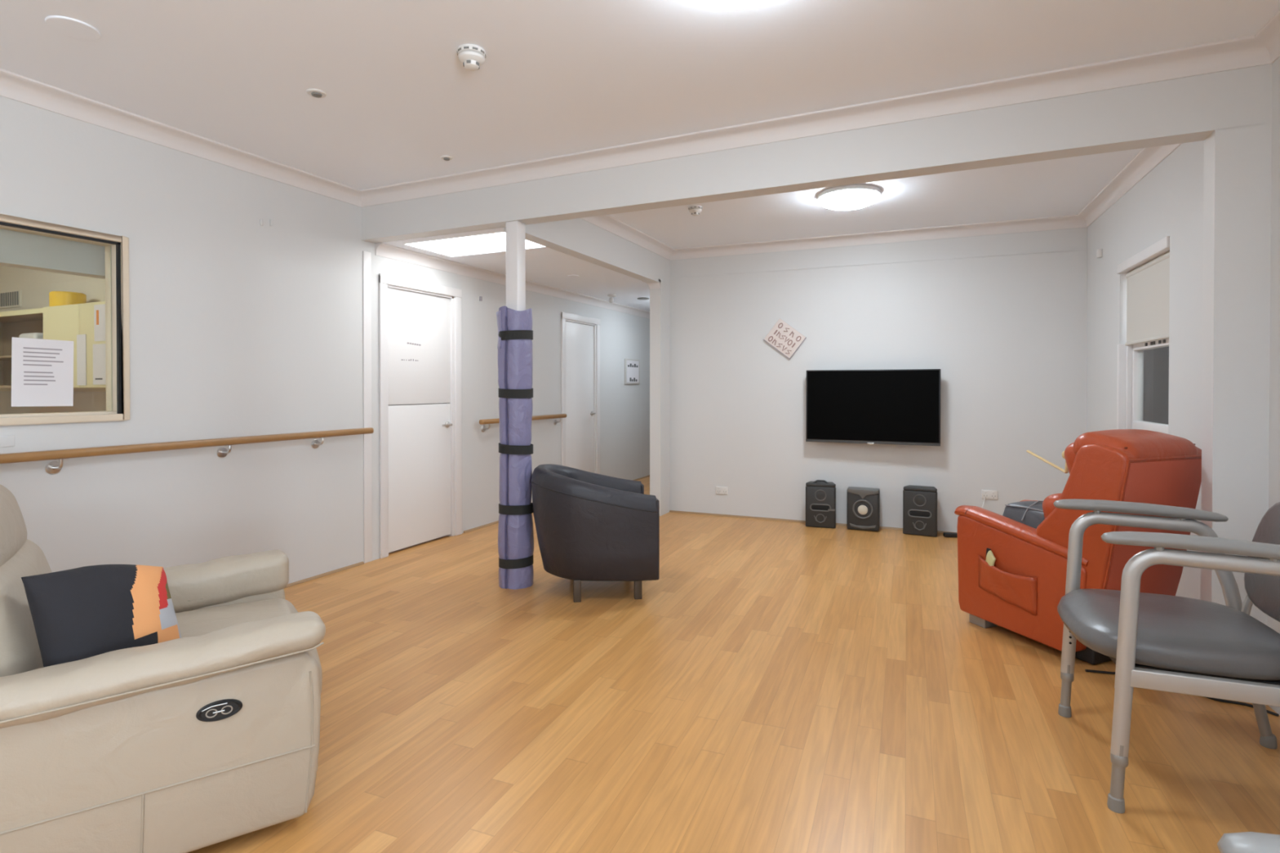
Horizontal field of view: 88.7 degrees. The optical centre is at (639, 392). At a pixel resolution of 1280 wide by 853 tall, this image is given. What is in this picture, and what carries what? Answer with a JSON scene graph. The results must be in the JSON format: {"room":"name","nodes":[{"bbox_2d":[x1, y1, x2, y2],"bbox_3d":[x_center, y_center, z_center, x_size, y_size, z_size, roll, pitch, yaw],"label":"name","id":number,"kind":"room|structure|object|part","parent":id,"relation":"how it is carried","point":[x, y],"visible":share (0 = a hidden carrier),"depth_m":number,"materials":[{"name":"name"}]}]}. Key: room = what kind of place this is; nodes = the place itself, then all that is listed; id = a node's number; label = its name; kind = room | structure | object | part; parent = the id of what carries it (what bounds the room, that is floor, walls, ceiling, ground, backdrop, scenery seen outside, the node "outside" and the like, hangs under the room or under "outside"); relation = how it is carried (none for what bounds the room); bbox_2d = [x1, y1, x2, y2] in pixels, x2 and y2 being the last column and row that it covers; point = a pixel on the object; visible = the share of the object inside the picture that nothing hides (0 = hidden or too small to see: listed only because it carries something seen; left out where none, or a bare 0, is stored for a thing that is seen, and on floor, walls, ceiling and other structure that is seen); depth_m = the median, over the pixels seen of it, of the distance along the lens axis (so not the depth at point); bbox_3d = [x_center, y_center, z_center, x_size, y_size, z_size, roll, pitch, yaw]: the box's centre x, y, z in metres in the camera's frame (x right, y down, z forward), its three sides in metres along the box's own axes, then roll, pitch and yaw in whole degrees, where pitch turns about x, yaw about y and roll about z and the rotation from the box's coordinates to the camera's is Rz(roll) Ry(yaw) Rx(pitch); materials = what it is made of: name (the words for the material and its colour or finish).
{"room":"care home lounge","nodes":[
{"label":"care home lounge","id":0,"kind":"room"},
{"bbox_2d":[0,228,105,279],"bbox_3d":[-3.941,-1.028,2.334,0.120,0.705,4.150,0,1,25],"label":"wall","id":1,"kind":"structure","parent":0,"point":[21,250],"depth_m":3.64,"materials":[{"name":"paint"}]},
{"bbox_2d":[0,265,106,413],"bbox_3d":[-4.582,-0.097,5.414,5.140,2.620,0.110,0,1,25],"label":"wall","id":2,"kind":"structure","parent":0,"point":[35,286],"depth_m":5.57,"materials":[{"name":"beige"}]},
{"bbox_2d":[0,288,22,308],"bbox_3d":[-5.712,-0.832,5.871,0.600,0.150,0.015,0,1,25],"label":"air vent","id":3,"kind":"object","parent":2,"relation":"in","point":[8,299],"visible":1,"depth_m":5.80,"materials":[{"name":"beige"}]},
{"bbox_2d":[0,307,93,388],"bbox_3d":[-5.127,-0.343,5.438,1.432,0.614,0.324,0,1,25],"label":"open shelf unit","id":4,"kind":"object","parent":2,"relation":"attached to","point":[15,323],"visible":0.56,"depth_m":5.72,"materials":[{"name":"beige wood"}]},
{"bbox_2d":[18,332,43,339],"bbox_3d":[-4.845,-0.391,5.296,0.260,0.170,0.200,0,1,25],"label":"box","id":5,"kind":"object","parent":4,"relation":"on","point":[32,335],"visible":0.2,"depth_m":5.19,"materials":[{"name":"white plastic"}]},
{"bbox_2d":[43,301,106,388],"bbox_3d":[-3.653,-0.342,4.752,1.820,0.620,0.330,0,1,25],"label":"upper cabinet","id":6,"kind":"object","parent":2,"relation":"attached to","point":[60,322],"visible":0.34,"depth_m":4.79,"materials":[{"name":"beige laminate"}]},
{"bbox_3d":[-4.316,-0.343,4.887,0.498,0.612,0.020,0,1,25],"label":"door","id":7,"kind":"part","parent":6,"relation":"part of","materials":[{"name":"beige laminate"}]},
{"bbox_2d":[48,291,86,306],"bbox_3d":[-4.481,-0.717,5.126,0.220,0.125,0.220,0,1,25],"label":"tub","id":8,"kind":"object","parent":6,"relation":"on","point":[55,298],"visible":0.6,"depth_m":5.04,"materials":[{"name":"yellow plastic"}]},
{"bbox_2d":[76,333,86,385],"bbox_3d":[-4.059,-0.237,4.755,0.120,0.370,0.002,0,1,25],"label":"sheet","id":9,"kind":"object","parent":6,"relation":"attached to","point":[81,339],"visible":1,"depth_m":4.75,"materials":[{"name":"white paper"}]},
{"bbox_3d":[-3.798,-0.341,4.648,0.636,0.612,0.020,0,1,25],"label":"door","id":10,"kind":"part","parent":6,"relation":"part of","materials":[{"name":"beige laminate"}]},
{"bbox_2d":[93,343,106,384],"bbox_3d":[-3.805,-0.201,4.638,0.260,0.290,0.003,0,1,25],"label":"sheet","id":11,"kind":"object","parent":6,"relation":"attached to","point":[99,349],"visible":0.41,"depth_m":4.66,"materials":[{"name":"white paper"}]},
{"bbox_2d":[93,303,105,341],"bbox_3d":[-3.828,-0.496,4.646,0.170,0.260,0.003,0,1,25],"label":"sheet","id":12,"kind":"object","parent":6,"relation":"attached to","point":[99,309],"visible":0.82,"depth_m":4.65,"materials":[{"name":"white paper"}]},
{"bbox_2d":[0,95,649,584],"bbox_3d":[-1.920,-0.093,4.906,0.120,2.620,12.700,0,1,25],"label":"wall","id":13,"kind":"structure","parent":0,"point":[240,326],"depth_m":3.82,"materials":[{"name":"white paint"}]},
{"bbox_2d":[0,435,14,447],"bbox_3d":[-2.793,0.215,2.867,0.006,0.050,0.080,0,1,25],"label":"wall plate","id":14,"kind":"object","parent":13,"relation":"attached to","point":[5,441],"visible":1,"depth_m":2.88,"materials":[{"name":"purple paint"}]},
{"bbox_2d":[0,213,129,426],"bbox_3d":[-2.893,-0.317,2.770,0.133,0.927,1.232,0,1,25],"label":"window","id":15,"kind":"structure","parent":13,"relation":"in","point":[117,254],"depth_m":3.27,"materials":[{"name":"beige wood"}]},
{"bbox_2d":[11,337,73,406],"bbox_3d":[-2.774,-0.092,3.043,0.003,0.312,0.230,0,0,25],"label":"paper notice","id":16,"kind":"object","parent":15,"relation":"attached to","point":[42,370],"visible":1,"depth_m":3.04,"materials":[{"name":"white paper"}]},
{"bbox_2d":[0,427,373,474],"bbox_3d":[-2.889,0.326,2.554,0.094,0.117,4.610,0,1,25],"label":"handrail","id":17,"kind":"object","parent":13,"relation":"attached to","point":[53,467],"visible":1,"depth_m":3.38,"materials":[{"name":"brown wood"}]},
{"bbox_2d":[260,218,263,226],"bbox_3d":[-2.284,-1.028,3.951,0.012,0.040,0.016,0,1,25],"label":"clip","id":18,"kind":"object","parent":13,"relation":"attached to","point":[261,220],"visible":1,"depth_m":3.95,"materials":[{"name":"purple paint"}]},
{"bbox_2d":[269,219,273,226],"bbox_3d":[-2.258,-1.040,4.008,0.012,0.040,0.016,0,1,25],"label":"clip","id":19,"kind":"object","parent":13,"relation":"attached to","point":[271,224],"visible":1,"depth_m":4.00,"materials":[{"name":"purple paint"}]},
{"bbox_2d":[284,561,364,588],"bbox_3d":[-3.244,1.236,1.889,0.016,0.016,6.090,0,1,25],"label":"baseboard","id":20,"kind":"structure","parent":13,"relation":"attached to","point":[301,581],"depth_m":4.35,"materials":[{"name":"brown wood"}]},
{"bbox_2d":[362,250,372,563],"bbox_3d":[-1.952,0.106,4.686,0.008,2.225,0.070,0,1,25],"label":"trim","id":21,"kind":"structure","parent":13,"relation":"attached to","point":[366,256],"depth_m":4.68,"materials":[{"name":"white paint"}]},
{"bbox_2d":[378,273,462,558],"bbox_3d":[-1.756,0.169,5.208,0.166,2.090,0.890,0,1,25],"label":"door","id":22,"kind":"structure","parent":13,"relation":"in","point":[420,342],"depth_m":5.16,"materials":[{"name":"white paint"}]},
{"bbox_3d":[-1.602,0.268,5.416,0.060,0.052,0.136,0,1,25],"label":"handle","id":23,"kind":"part","parent":22,"relation":"part of","materials":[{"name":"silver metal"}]},
{"bbox_2d":[463,520,498,533],"bbox_3d":[-1.185,1.196,6.346,0.016,0.016,1.570,0,1,25],"label":"baseboard","id":24,"kind":"structure","parent":13,"relation":"attached to","point":[496,522],"depth_m":5.83,"materials":[{"name":"brown wood"}]},
{"bbox_2d":[375,242,649,318],"bbox_3d":[-0.556,-1.065,7.636,0.060,0.084,6.385,0,1,25],"label":"crown molding","id":25,"kind":"structure","parent":13,"relation":"attached to","point":[384,250],"depth_m":5.82,"materials":[{"name":"white paint"}]},
{"bbox_2d":[479,413,566,431],"bbox_3d":[-1.120,0.292,6.386,0.094,0.117,1.410,0,1,25],"label":"handrail","id":26,"kind":"object","parent":13,"relation":"attached to","point":[489,421],"visible":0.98,"depth_m":6.48,"materials":[{"name":"brown wood"}]},
{"bbox_3d":[-1.099,0.254,6.375,0.048,0.041,1.410,0,1,25],"label":"rail","id":27,"kind":"part","parent":26,"relation":"part of","materials":[{"name":"brown wood"}]},
{"bbox_2d":[560,311,599,474],"bbox_3d":[-0.706,0.160,7.482,0.166,2.070,0.860,0,1,25],"label":"door","id":28,"kind":"structure","parent":13,"relation":"in","point":[580,335],"depth_m":7.48,"materials":[{"name":"white paint"}]},
{"bbox_2d":[624,358,639,384],"bbox_3d":[-0.102,-0.276,8.670,0.024,0.330,0.440,0,1,25],"label":"framed picture","id":29,"kind":"object","parent":13,"relation":"attached to","point":[632,366],"visible":1,"depth_m":8.64,"materials":[{"name":"grey paper"}]},
{"bbox_2d":[633,475,649,480],"bbox_3d":[0.144,1.171,9.224,0.016,0.016,2.950,0,1,25],"label":"baseboard","id":30,"kind":"structure","parent":13,"relation":"attached to","point":[648,475],"depth_m":8.95,"materials":[{"name":"brown wood"}]},
{"bbox_2d":[378,227,649,311],"bbox_3d":[-0.056,-1.131,7.429,1.140,0.067,6.440,0,1,25],"label":"ceiling","id":31,"kind":"structure","parent":0,"point":[544,265],"depth_m":5.82,"materials":[{"name":"white paint"}]},
{"bbox_2d":[408,231,541,255],"bbox_3d":[-1.199,-1.103,4.812,0.930,0.018,0.530,0,1,25],"label":"skylight window","id":32,"kind":"structure","parent":31,"relation":"attached to","point":[491,242],"depth_m":4.84,"materials":[{"name":"white glass"}]},
{"bbox_2d":[607,294,616,302],"bbox_3d":[-0.320,-1.057,7.408,0.100,0.095,0.100,0,1,25],"label":"spotlight","id":33,"kind":"object","parent":31,"relation":"attached to","point":[611,299],"visible":1,"depth_m":7.38,"materials":[{"name":"white plastic"}]},
{"bbox_2d":[637,297,648,299],"bbox_3d":[0.039,-1.100,7.683,0.140,0.014,0.140,0,1,25],"label":"ceiling speaker","id":34,"kind":"object","parent":31,"relation":"attached to","point":[640,298],"visible":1,"depth_m":7.63,"materials":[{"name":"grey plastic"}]},
{"bbox_2d":[504,217,670,515],"bbox_3d":[0.525,-0.113,7.200,0.115,2.620,6.485,0,1,25],"label":"wall","id":35,"kind":"structure","parent":0,"point":[580,238],"depth_m":6.37,"materials":[{"name":"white paint"}]},
{"bbox_2d":[642,279,660,288],"bbox_3d":[0.955,-1.070,8.196,0.176,0.084,4.100,0,1,25],"label":"crown molding","id":36,"kind":"structure","parent":35,"relation":"attached to","point":[655,285],"depth_m":6.37,"materials":[{"name":"white paint"}]},
{"bbox_2d":[0,0,1279,248],"bbox_3d":[-2.654,-1.424,3.185,10.900,0.087,9.260,0,1,25],"label":"ceiling","id":37,"kind":"structure","parent":0,"point":[556,77],"depth_m":2.81,"materials":[{"name":"white paint"}]},
{"bbox_2d":[306,88,326,97],"bbox_3d":[-1.495,-1.379,3.024,0.084,0.015,0.084,0,1,25],"label":"ceiling sensor","id":38,"kind":"object","parent":37,"relation":"attached to","point":[317,93],"visible":1,"depth_m":3.01,"materials":[{"name":"white plastic"}]},
{"bbox_2d":[440,155,453,160],"bbox_3d":[-1.145,-1.387,3.876,0.068,0.015,0.068,0,1,25],"label":"ceiling sensor","id":39,"kind":"object","parent":37,"relation":"attached to","point":[446,157],"visible":1,"depth_m":3.86,"materials":[{"name":"white plastic"}]},
{"bbox_2d":[457,44,485,71],"bbox_3d":[-0.682,-1.348,2.650,0.113,0.071,0.113,0,1,25],"label":"smoke detector","id":40,"kind":"object","parent":37,"relation":"attached to","point":[472,56],"visible":1,"depth_m":2.62,"materials":[{"name":"white plastic"}]},
{"bbox_2d":[688,204,702,216],"bbox_3d":[0.419,-1.371,4.950,0.103,0.065,0.103,0,1,25],"label":"smoke detector","id":41,"kind":"object","parent":37,"relation":"attached to","point":[695,210],"visible":1,"depth_m":4.92,"materials":[{"name":"white plastic"}]},
{"bbox_2d":[694,0,771,8],"bbox_3d":[0.312,-1.331,2.058,0.424,0.095,0.424,0,1,25],"label":"ceiling light","id":42,"kind":"object","parent":37,"relation":"attached to","point":[722,4],"visible":1,"depth_m":2.19,"materials":[{"name":"white plastic"}]},
{"bbox_2d":[817,184,880,210],"bbox_3d":[1.468,-1.353,4.598,0.424,0.095,0.424,0,1,25],"label":"ceiling light","id":43,"kind":"object","parent":37,"relation":"attached to","point":[848,197],"visible":1,"depth_m":4.47,"materials":[{"name":"white plastic"}]},
{"bbox_2d":[188,476,1279,852],"bbox_3d":[-1.466,1.249,4.708,11.800,0.060,13.100,0,1,25],"label":"floor","id":44,"kind":"structure","parent":0,"point":[778,686],"depth_m":2.46,"materials":[{"name":"brown wood"}]},
{"bbox_2d":[0,484,325,852],"bbox_3d":[-1.637,0.749,1.963,1.181,0.988,1.052,0,1,-34],"label":"leather recliner","id":45,"kind":"object","parent":44,"relation":"on","point":[209,735],"visible":0.85,"depth_m":1.70,"materials":[{"name":"beige leather"}]},
{"bbox_2d":[0,484,26,566],"bbox_3d":[-1.922,0.419,1.784,0.319,0.326,0.680,0,1,-34],"label":"cushion","id":46,"kind":"object","parent":45,"relation":"on","point":[13,531],"depth_m":1.89,"materials":[{"name":"beige leather"}]},
{"bbox_2d":[0,539,52,676],"bbox_3d":[-1.843,0.684,1.840,0.338,0.466,0.660,0,1,-34],"label":"lumbar cushion","id":47,"kind":"object","parent":45,"relation":"on","point":[20,650],"depth_m":1.72,"materials":[{"name":"beige leather"}]},
{"bbox_2d":[21,564,181,667],"bbox_3d":[-1.476,0.627,1.821,0.186,0.310,0.344,0,1,19],"label":"throw cushion","id":48,"kind":"object","parent":45,"relation":"on","point":[84,612],"visible":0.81,"depth_m":1.75,"materials":[{"name":"black fabric"}]},
{"bbox_2d":[130,564,179,643],"bbox_3d":[-1.409,0.630,1.891,0.074,0.291,0.167,-21,-6,18],"label":"print","id":49,"kind":"object","parent":48,"relation":"attached to","point":[153,620],"depth_m":1.87,"materials":[{"name":"brown fabric"}]},
{"bbox_2d":[156,567,168,609],"bbox_3d":[-1.410,0.579,1.940,0.026,0.097,0.133,0,1,-29],"label":"print","id":50,"kind":"object","parent":48,"relation":"on","point":[162,581],"depth_m":1.92,"materials":[{"name":"red fabric"}]},
{"bbox_2d":[165,580,171,599],"bbox_3d":[-1.411,0.593,1.956,0.015,0.066,0.083,0,1,-38],"label":"print","id":51,"kind":"object","parent":48,"relation":"on","point":[167,593],"depth_m":1.94,"materials":[{"name":"fabric"}]},
{"bbox_2d":[159,598,181,638],"bbox_3d":[-1.379,0.692,1.922,0.067,0.165,0.090,-21,-6,18],"label":"print","id":52,"kind":"object","parent":48,"relation":"attached to","point":[169,628],"depth_m":1.90,"materials":[{"name":"grey fabric"}]},
{"bbox_3d":[-1.366,0.710,1.609,1.070,0.136,0.158,0,1,-34],"label":"armrest","id":53,"kind":"part","parent":45,"relation":"part of","materials":[{"name":"beige leather"}]},
{"bbox_3d":[-1.866,0.740,2.345,1.070,0.202,0.158,0,1,-34],"label":"armrest","id":54,"kind":"part","parent":45,"relation":"part of","materials":[{"name":"beige leather"}]},
{"bbox_2d":[175,598,322,693],"bbox_3d":[-1.463,0.890,2.100,0.740,0.240,0.760,0,1,-34],"label":"armrest","id":55,"kind":"object","parent":45,"relation":"on","point":[195,617],"depth_m":2.33,"materials":[{"name":"beige leather"}]},
{"bbox_2d":[496,306,533,589],"bbox_3d":[-0.792,0.342,4.163,0.229,1.764,0.220,0,1,-33],"label":"padding","id":56,"kind":"object","parent":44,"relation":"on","point":[515,332],"visible":0.99,"depth_m":4.08,"materials":[{"name":"purple vinyl"},{"name":"black strap webbing"}]},
{"bbox_2d":[530,463,659,602],"bbox_3d":[-0.301,0.841,4.121,0.765,0.765,0.727,0,1,-8],"label":"tub chair","id":57,"kind":"object","parent":44,"relation":"on","point":[590,526],"visible":1,"depth_m":3.80,"materials":[{"name":"grey leather"}]},
{"bbox_3d":[-0.369,1.161,3.841,0.044,0.130,0.044,0,1,-8],"label":"leg","id":58,"kind":"part","parent":57,"relation":"part of","materials":[{"name":"brown"}]},
{"bbox_3d":[-0.012,1.161,3.892,0.044,0.130,0.044,0,1,-8],"label":"leg","id":59,"kind":"part","parent":57,"relation":"part of","materials":[{"name":"brown"}]},
{"bbox_3d":[0.009,0.856,4.467,0.032,0.470,0.125,0,1,-8],"label":"panel","id":60,"kind":"part","parent":57,"relation":"part of","materials":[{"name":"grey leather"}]},
{"bbox_3d":[0.095,0.861,3.877,0.032,0.470,0.125,0,1,-8],"label":"panel","id":61,"kind":"part","parent":57,"relation":"part of","materials":[{"name":"grey leather"}]},
{"bbox_2d":[805,480,835,528],"bbox_3d":[1.632,0.996,5.903,0.262,0.418,0.158,0,1,19],"label":"loudspeaker","id":62,"kind":"object","parent":44,"relation":"on","point":[820,495],"visible":1,"depth_m":5.83,"materials":[{"name":"grey plastic"}]},
{"bbox_3d":[1.626,0.806,5.882,0.139,0.039,0.018,0,1,19],"label":"carry handle","id":63,"kind":"part","parent":62,"relation":"part of","materials":[{"name":"grey plastic"}]},
{"bbox_2d":[846,486,879,531],"bbox_3d":[1.972,1.025,5.771,0.270,0.361,0.164,0,1,24],"label":"subwoofer","id":64,"kind":"object","parent":44,"relation":"on","point":[863,506],"visible":1,"depth_m":5.71,"materials":[{"name":"grey plastic"}]},
{"bbox_2d":[902,484,937,537],"bbox_3d":[2.397,1.007,5.589,0.268,0.401,0.158,0,1,29],"label":"loudspeaker","id":65,"kind":"object","parent":44,"relation":"on","point":[919,502],"visible":1,"depth_m":5.52,"materials":[{"name":"grey plastic"}]},
{"bbox_2d":[942,532,957,537],"bbox_3d":[2.726,1.194,5.463,0.356,0.035,0.065,0,1,10],"label":"power adapter","id":66,"kind":"object","parent":44,"relation":"on","point":[953,535],"visible":0.7,"depth_m":5.46,"materials":[{"name":"black plastic"}]},
{"bbox_2d":[954,429,1201,664],"bbox_3d":[2.120,0.700,3.244,0.630,1.064,0.904,0,1,-21],"label":"recliner","id":67,"kind":"object","parent":44,"relation":"on","point":[1021,594],"visible":0.82,"depth_m":2.98,"materials":[{"name":"orange leather"}]},
{"bbox_2d":[985,547,995,566],"bbox_3d":[1.777,0.861,3.324,0.030,0.137,0.071,0,1,-2],"label":"wrapper","id":68,"kind":"object","parent":67,"relation":"in","point":[990,558],"visible":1,"depth_m":3.31,"materials":[{"name":"beige"}]},
{"bbox_3d":[1.884,0.694,3.239,0.132,0.168,0.736,0,1,-21],"label":"armrest","id":69,"kind":"part","parent":67,"relation":"part of","materials":[{"name":"orange leather"}]},
{"bbox_2d":[1002,500,1044,528],"bbox_3d":[2.068,0.652,3.378,0.281,0.185,0.266,0,1,-21],"label":"cushion","id":70,"kind":"object","parent":67,"relation":"on","point":[1030,513],"visible":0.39,"depth_m":3.35,"materials":[{"name":"fabric"}]},
{"bbox_2d":[1026,449,1068,473],"bbox_3d":[2.160,0.351,3.446,0.053,0.118,0.329,0,1,-1],"label":"wooden stick","id":71,"kind":"object","parent":67,"relation":"in","point":[1065,470],"visible":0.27,"depth_m":3.40,"materials":[{"name":"brown wood"}]},
{"bbox_2d":[1073,429,1197,462],"bbox_3d":[2.240,0.262,2.962,0.500,0.184,0.288,0,1,-21],"label":"headrest cover","id":72,"kind":"object","parent":67,"relation":"on","point":[1134,445],"depth_m":2.86,"materials":[{"name":"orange leather"}]},
{"bbox_3d":[2.263,0.660,2.907,0.510,0.730,0.161,0,1,-21],"label":"panel","id":73,"kind":"part","parent":67,"relation":"part of","materials":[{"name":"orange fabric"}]},
{"bbox_2d":[1053,498,1279,813],"bbox_3d":[1.804,0.791,2.122,0.733,0.900,0.661,0,1,21],"label":"chair","id":74,"kind":"object","parent":44,"relation":"on","point":[1168,643],"visible":1,"depth_m":1.95,"materials":[{"name":"silver metal"}]},
{"bbox_3d":[1.642,0.961,2.503,0.057,0.227,0.031,0,1,21],"label":"leg","id":75,"kind":"part","parent":74,"relation":"part of","materials":[{"name":"silver metal"}]},
{"bbox_3d":[1.433,0.966,1.944,0.057,0.227,0.031,0,1,21],"label":"leg","id":76,"kind":"part","parent":74,"relation":"part of","materials":[{"name":"silver metal"}]},
{"bbox_3d":[1.842,0.433,2.424,0.534,0.056,0.064,0,1,21],"label":"armrest","id":77,"kind":"part","parent":74,"relation":"part of","materials":[{"name":"grey plastic"}]},
{"bbox_3d":[1.894,0.682,2.407,0.576,0.464,0.032,0,1,21],"label":"frame","id":78,"kind":"part","parent":74,"relation":"part of","materials":[{"name":"silver metal"}]},
{"bbox_3d":[1.728,0.766,2.151,0.570,0.102,0.570,0,1,21],"label":"seat","id":79,"kind":"part","parent":74,"relation":"part of","materials":[{"name":"grey plastic"}]},
{"bbox_3d":[1.632,0.438,1.865,0.534,0.056,0.064,0,1,21],"label":"armrest","id":80,"kind":"part","parent":74,"relation":"part of","materials":[{"name":"grey"}]},
{"bbox_3d":[1.684,0.687,1.848,0.576,0.464,0.032,0,1,21],"label":"frame","id":81,"kind":"part","parent":74,"relation":"part of","materials":[{"name":"silver metal"}]},
{"bbox_3d":[1.674,0.842,1.853,0.520,0.052,0.028,0,1,21],"label":"seat rail","id":82,"kind":"part","parent":74,"relation":"part of","materials":[{"name":"silver metal"}]},
{"bbox_3d":[2.080,0.542,2.016,0.141,0.400,0.556,0,1,21],"label":"backrest","id":83,"kind":"part","parent":74,"relation":"part of","materials":[{"name":"grey plastic"}]},
{"bbox_2d":[1084,669,1279,716],"bbox_3d":[2.236,1.231,2.734,0.616,0.012,0.114,0,1,40],"label":"cord","id":84,"kind":"object","parent":44,"relation":"on","point":[1086,670],"visible":0.55,"depth_m":2.61,"materials":[{"name":"black rubber"}]},
{"bbox_2d":[1217,831,1279,852],"bbox_3d":[0.768,0.808,0.237,0.733,0.900,0.661,0,1,22],"label":"chair","id":85,"kind":"object","parent":44,"relation":"on","point":[1246,842],"visible":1,"depth_m":0.63,"materials":[{"name":"silver metal"}]},
{"bbox_2d":[361,63,1272,626],"bbox_3d":[0.363,-0.082,3.635,5.090,2.620,0.125,0,1,25],"label":"wall","id":86,"kind":"structure","parent":0,"point":[1230,111],"depth_m":2.79,"materials":[{"name":"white paint"}]},
{"bbox_2d":[506,220,525,311],"bbox_3d":[-0.789,0.074,4.160,0.090,2.300,0.090,0,1,25],"label":"column","id":87,"kind":"structure","parent":86,"relation":"attached to","point":[515,230],"depth_m":4.12,"materials":[{"name":"white paint"}]},
{"bbox_2d":[670,226,1087,532],"bbox_3d":[2.076,-0.102,5.925,3.800,2.620,0.300,0,1,25],"label":"wall","id":88,"kind":"structure","parent":0,"point":[1006,335],"depth_m":5.80,"materials":[{"name":"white paint"}]},
{"bbox_2d":[715,486,728,494],"bbox_3d":[0.798,0.954,6.375,0.120,0.074,0.014,0,1,22],"label":"power outlet","id":89,"kind":"object","parent":88,"relation":"attached to","point":[719,490],"visible":1,"depth_m":6.37,"materials":[{"name":"white plastic"}]},
{"bbox_2d":[763,318,806,359],"bbox_3d":[1.354,-0.502,6.124,0.401,0.387,0.023,0,1,23],"label":"wall plaque","id":90,"kind":"object","parent":88,"relation":"attached to","point":[783,337],"visible":1,"depth_m":6.12,"materials":[{"name":"beige"}]},
{"bbox_2d":[669,510,957,533],"bbox_3d":[1.929,1.200,5.904,3.533,0.016,0.016,0,1,23],"label":"baseboard","id":91,"kind":"structure","parent":88,"relation":"attached to","point":[671,511],"depth_m":6.22,"materials":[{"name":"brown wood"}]},
{"bbox_2d":[805,368,940,446],"bbox_3d":[2.045,0.130,5.785,1.114,0.661,0.124,0,1,24],"label":"television","id":92,"kind":"object","parent":88,"relation":"attached to","point":[900,406],"visible":1,"depth_m":5.71,"materials":[{"name":"black plastic"}]},
{"bbox_2d":[670,248,1087,278],"bbox_3d":[1.933,-1.151,5.887,3.528,0.014,0.006,0,1,23],"label":"trim","id":93,"kind":"structure","parent":88,"relation":"attached to","point":[1076,249],"depth_m":5.77,"materials":[{"name":"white paint"}]},
{"bbox_2d":[580,143,1181,260],"bbox_3d":[1.446,-1.357,4.688,3.654,0.088,2.724,0,1,25],"label":"crown molding","id":94,"kind":"structure","parent":88,"relation":"attached to","point":[1148,158],"depth_m":5.52,"materials":[{"name":"white paint"}]},
{"bbox_2d":[981,489,997,499],"bbox_3d":[2.931,0.857,5.486,0.120,0.074,0.014,0,1,22],"label":"power outlet","id":95,"kind":"object","parent":88,"relation":"attached to","point":[993,495],"visible":1,"depth_m":5.48,"materials":[{"name":"white plastic"}]},
{"bbox_2d":[1086,57,1279,715],"bbox_3d":[1.986,-0.060,1.172,0.140,2.620,9.300,0,1,22],"label":"wall","id":96,"kind":"structure","parent":0,"point":[1168,201],"depth_m":3.46,"materials":[{"name":"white paint"}]},
{"bbox_2d":[0,10,1279,207],"bbox_3d":[-0.897,-1.323,0.781,5.187,0.088,6.094,0,1,25],"label":"crown molding","id":97,"kind":"structure","parent":96,"relation":"attached to","point":[1261,48],"depth_m":3.22,"materials":[{"name":"white paint"}]},
{"bbox_2d":[1096,248,1102,257],"bbox_3d":[3.393,-1.027,4.832,0.031,0.060,0.046,0,1,25],"label":"wall sensor","id":98,"kind":"object","parent":96,"relation":"attached to","point":[1099,252],"visible":1,"depth_m":4.81,"materials":[{"name":"white plastic"}]},
{"bbox_2d":[1116,235,1169,434],"bbox_3d":[3.112,-0.235,3.980,0.160,1.250,0.964,0,1,22],"label":"window","id":99,"kind":"structure","parent":96,"relation":"in","point":[1143,368],"depth_m":4.18,"materials":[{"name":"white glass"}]},
{"bbox_2d":[1124,250,1169,345],"bbox_3d":[3.101,-0.553,3.965,0.045,0.486,0.865,0,1,22],"label":"roller blind","id":100,"kind":"object","parent":99,"relation":"attached to","point":[1148,285],"visible":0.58,"depth_m":3.98,"materials":[{"name":"grey fabric"}]},
{"bbox_3d":[3.149,0.015,3.967,0.060,0.708,0.912,0,1,22],"label":"sash frame","id":101,"kind":"part","parent":99,"relation":"part of","materials":[{"name":"white paint"}]}
]}

